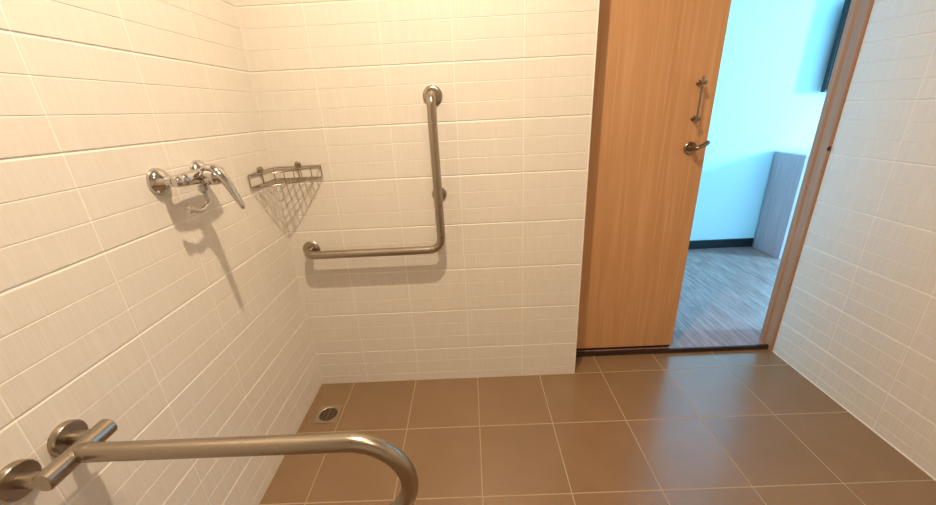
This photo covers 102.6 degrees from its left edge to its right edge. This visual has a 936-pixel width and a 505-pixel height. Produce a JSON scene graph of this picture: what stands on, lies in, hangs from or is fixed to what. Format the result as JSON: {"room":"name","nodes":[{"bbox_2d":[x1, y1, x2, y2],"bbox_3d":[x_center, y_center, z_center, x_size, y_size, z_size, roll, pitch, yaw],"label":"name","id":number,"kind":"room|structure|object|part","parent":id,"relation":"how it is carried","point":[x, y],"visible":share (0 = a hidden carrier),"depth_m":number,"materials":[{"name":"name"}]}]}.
{"room":"accessible bathroom","nodes":[
{"label":"accessible bathroom","id":0,"kind":"room"},
{"bbox_2d":[0,0,321,504],"bbox_3d":[-0.786,0.050,0.024,0.050,2.400,2.970,-3,21,1],"label":"wall","id":1,"kind":"structure","parent":0,"point":[137,311],"depth_m":0.86,"materials":[{"name":"tile"}]},
{"bbox_2d":[146,160,244,213],"bbox_3d":[-0.684,-0.175,0.998,0.150,0.128,0.217,-3,21,1],"label":"shower mixer","id":2,"kind":"object","parent":1,"relation":"attached to","point":[158,180],"visible":1,"depth_m":0.97,"materials":[{"name":"silver metal"}]},
{"bbox_2d":[184,184,210,213],"bbox_3d":[-0.706,-0.140,0.975,0.025,0.078,0.093,-3,21,1],"label":"outlet","id":3,"kind":"object","parent":2,"relation":"attached to","point":[202,188],"depth_m":0.99,"materials":[{"name":"silver metal"}]},
{"bbox_3d":[-0.652,-0.175,0.999,0.086,0.124,0.034,-3,21,1],"label":"lever","id":4,"kind":"part","parent":2,"relation":"part of","materials":[{"name":"silver metal"}]},
{"bbox_2d":[0,419,418,504],"bbox_3d":[-0.412,0.435,0.681,0.646,0.262,0.147,-3,21,1],"label":"support rail","id":5,"kind":"object","parent":1,"relation":"attached to","point":[72,444],"visible":1,"depth_m":0.64,"materials":[{"name":"silver metal"}]},
{"bbox_2d":[247,161,322,188],"bbox_3d":[-0.664,-0.289,1.373,0.191,0.067,0.189,-3,21,1],"label":"basket","id":6,"kind":"object","parent":1,"relation":"attached to","point":[283,181],"visible":1,"depth_m":1.39,"materials":[{"name":"silver metal"}]},
{"bbox_3d":[-0.752,-0.300,1.355,0.017,0.023,0.023,-3,21,1],"label":"mounting knob","id":7,"kind":"part","parent":6,"relation":"part of","materials":[{"name":"silver metal"}]},
{"bbox_3d":[-0.657,-0.341,1.445,0.023,0.023,0.017,-3,21,1],"label":"mounting knob","id":8,"kind":"part","parent":6,"relation":"part of","materials":[{"name":"silver metal"}]},
{"bbox_2d":[234,0,597,383],"bbox_3d":[-0.160,-0.528,1.452,1.237,2.400,0.125,-3,21,1],"label":"wall","id":9,"kind":"structure","parent":0,"point":[339,85],"depth_m":1.46,"materials":[{"name":"tile"}]},
{"bbox_2d":[303,85,446,258],"bbox_3d":[-0.394,-0.279,1.438,0.628,0.643,0.076,-3,21,1],"label":"grab bar","id":10,"kind":"object","parent":9,"relation":"attached to","point":[432,95],"visible":1,"depth_m":1.48,"materials":[{"name":"silver metal"}]},
{"bbox_2d":[574,0,599,373],"bbox_3d":[0.458,-0.534,1.387,0.006,2.400,0.006,-3,21,1],"label":"trim","id":11,"kind":"structure","parent":9,"relation":"attached to","point":[598,0],"depth_m":1.46,"materials":[{"name":"white"}]},
{"bbox_2d":[576,330,765,351],"bbox_3d":[1.079,0.488,1.996,1.133,0.040,0.136,-3,21,1],"label":"threshold","id":12,"kind":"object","parent":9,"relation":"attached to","point":[741,337],"depth_m":1.98,"materials":[{"name":"grey wood"}]},
{"bbox_2d":[576,344,768,356],"bbox_3d":[1.029,0.514,1.930,1.032,0.044,0.012,-3,21,1],"label":"trim","id":13,"kind":"structure","parent":9,"relation":"attached to","point":[756,346],"depth_m":1.92,"materials":[{"name":"brown dark metal"}]},
{"bbox_2d":[259,246,935,504],"bbox_3d":[2.114,0.783,1.148,5.750,0.080,4.600,-3,21,1],"label":"floor","id":14,"kind":"structure","parent":0,"point":[737,427],"depth_m":1.47,"materials":[{"name":"brown tile"}]},
{"bbox_2d":[312,405,342,423],"bbox_3d":[-0.612,0.707,1.640,0.101,0.003,0.101,-3,21,1],"label":"floor drain","id":15,"kind":"object","parent":14,"relation":"on","point":[330,413],"visible":1,"depth_m":1.64,"materials":[{"name":"silver metal"}]},
{"bbox_2d":[753,148,810,258],"bbox_3d":[2.874,-0.390,2.889,0.970,0.792,0.285,-3,21,1],"label":"cabinet","id":16,"kind":"object","parent":14,"relation":"on","point":[788,168],"visible":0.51,"depth_m":2.87,"materials":[{"name":"grey wood"}]},
{"bbox_2d":[690,0,844,245],"bbox_3d":[2.522,-1.191,2.803,4.800,2.380,0.100,-3,21,1],"label":"wall","id":17,"kind":"structure","parent":0,"point":[769,98],"depth_m":2.78,"materials":[{"name":"white paint"}]},
{"bbox_2d":[688,238,753,248],"bbox_3d":[1.291,-0.037,3.178,2.228,0.074,0.014,-3,21,1],"label":"baseboard","id":18,"kind":"structure","parent":17,"relation":"attached to","point":[741,242],"depth_m":3.16,"materials":[{"name":"black"}]},
{"bbox_2d":[821,0,850,91],"bbox_3d":[3.043,-1.458,2.603,1.030,0.588,0.088,-3,21,1],"label":"television","id":19,"kind":"object","parent":17,"relation":"attached to","point":[847,3],"visible":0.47,"depth_m":2.58,"materials":[{"name":"black plastic"}]},
{"bbox_2d":[773,0,935,478],"bbox_3d":[1.545,-0.074,0.044,0.100,2.400,3.057,-3,21,1],"label":"wall","id":20,"kind":"structure","parent":0,"point":[858,321],"depth_m":1.37,"materials":[{"name":"tile"}]},
{"bbox_2d":[759,0,874,350],"bbox_3d":[1.503,-0.482,1.563,0.046,2.080,0.079,-3,21,1],"label":"trim","id":21,"kind":"structure","parent":20,"relation":"attached to","point":[859,12],"depth_m":1.59,"materials":[{"name":"laminate"}]},
{"bbox_2d":[772,351,935,480],"bbox_3d":[1.550,1.046,0.473,0.003,0.004,3.057,-3,21,1],"label":"trim","id":22,"kind":"structure","parent":20,"relation":"attached to","point":[772,351],"depth_m":1.47,"materials":[{"name":"white tile"}]},
{"bbox_3d":[0.336,-1.568,1.190,2.409,0.320,0.165,-3,21,1],"label":"wall header","id":23,"kind":"structure","parent":0,"visible":0},
{"bbox_2d":[576,0,731,349],"bbox_3d":[0.548,-0.444,1.559,0.902,2.050,0.094,-3,21,1],"label":"door","id":24,"kind":"structure","parent":23,"relation":"in","point":[658,62],"depth_m":1.59,"materials":[{"name":"laminate"}]},
{"bbox_3d":[0.931,-0.432,1.555,0.052,0.052,0.040,-3,21,1],"label":"lever handle","id":25,"kind":"part","parent":24,"relation":"part of","materials":[{"name":"silver metal"}]},
{"bbox_3d":[0.921,-0.539,1.511,0.022,0.022,0.046,-3,21,1],"label":"post","id":26,"kind":"part","parent":24,"relation":"part of","materials":[{"name":"silver metal"}]},
{"bbox_3d":[0.912,-0.600,1.472,0.008,0.173,0.008,-3,21,1],"label":"pull handle","id":27,"kind":"part","parent":24,"relation":"part of","materials":[{"name":"silver metal"}]},
{"bbox_3d":[0.915,-0.663,1.463,0.022,0.022,0.046,-3,21,1],"label":"post","id":28,"kind":"part","parent":24,"relation":"part of","materials":[{"name":"silver metal"}]}
]}

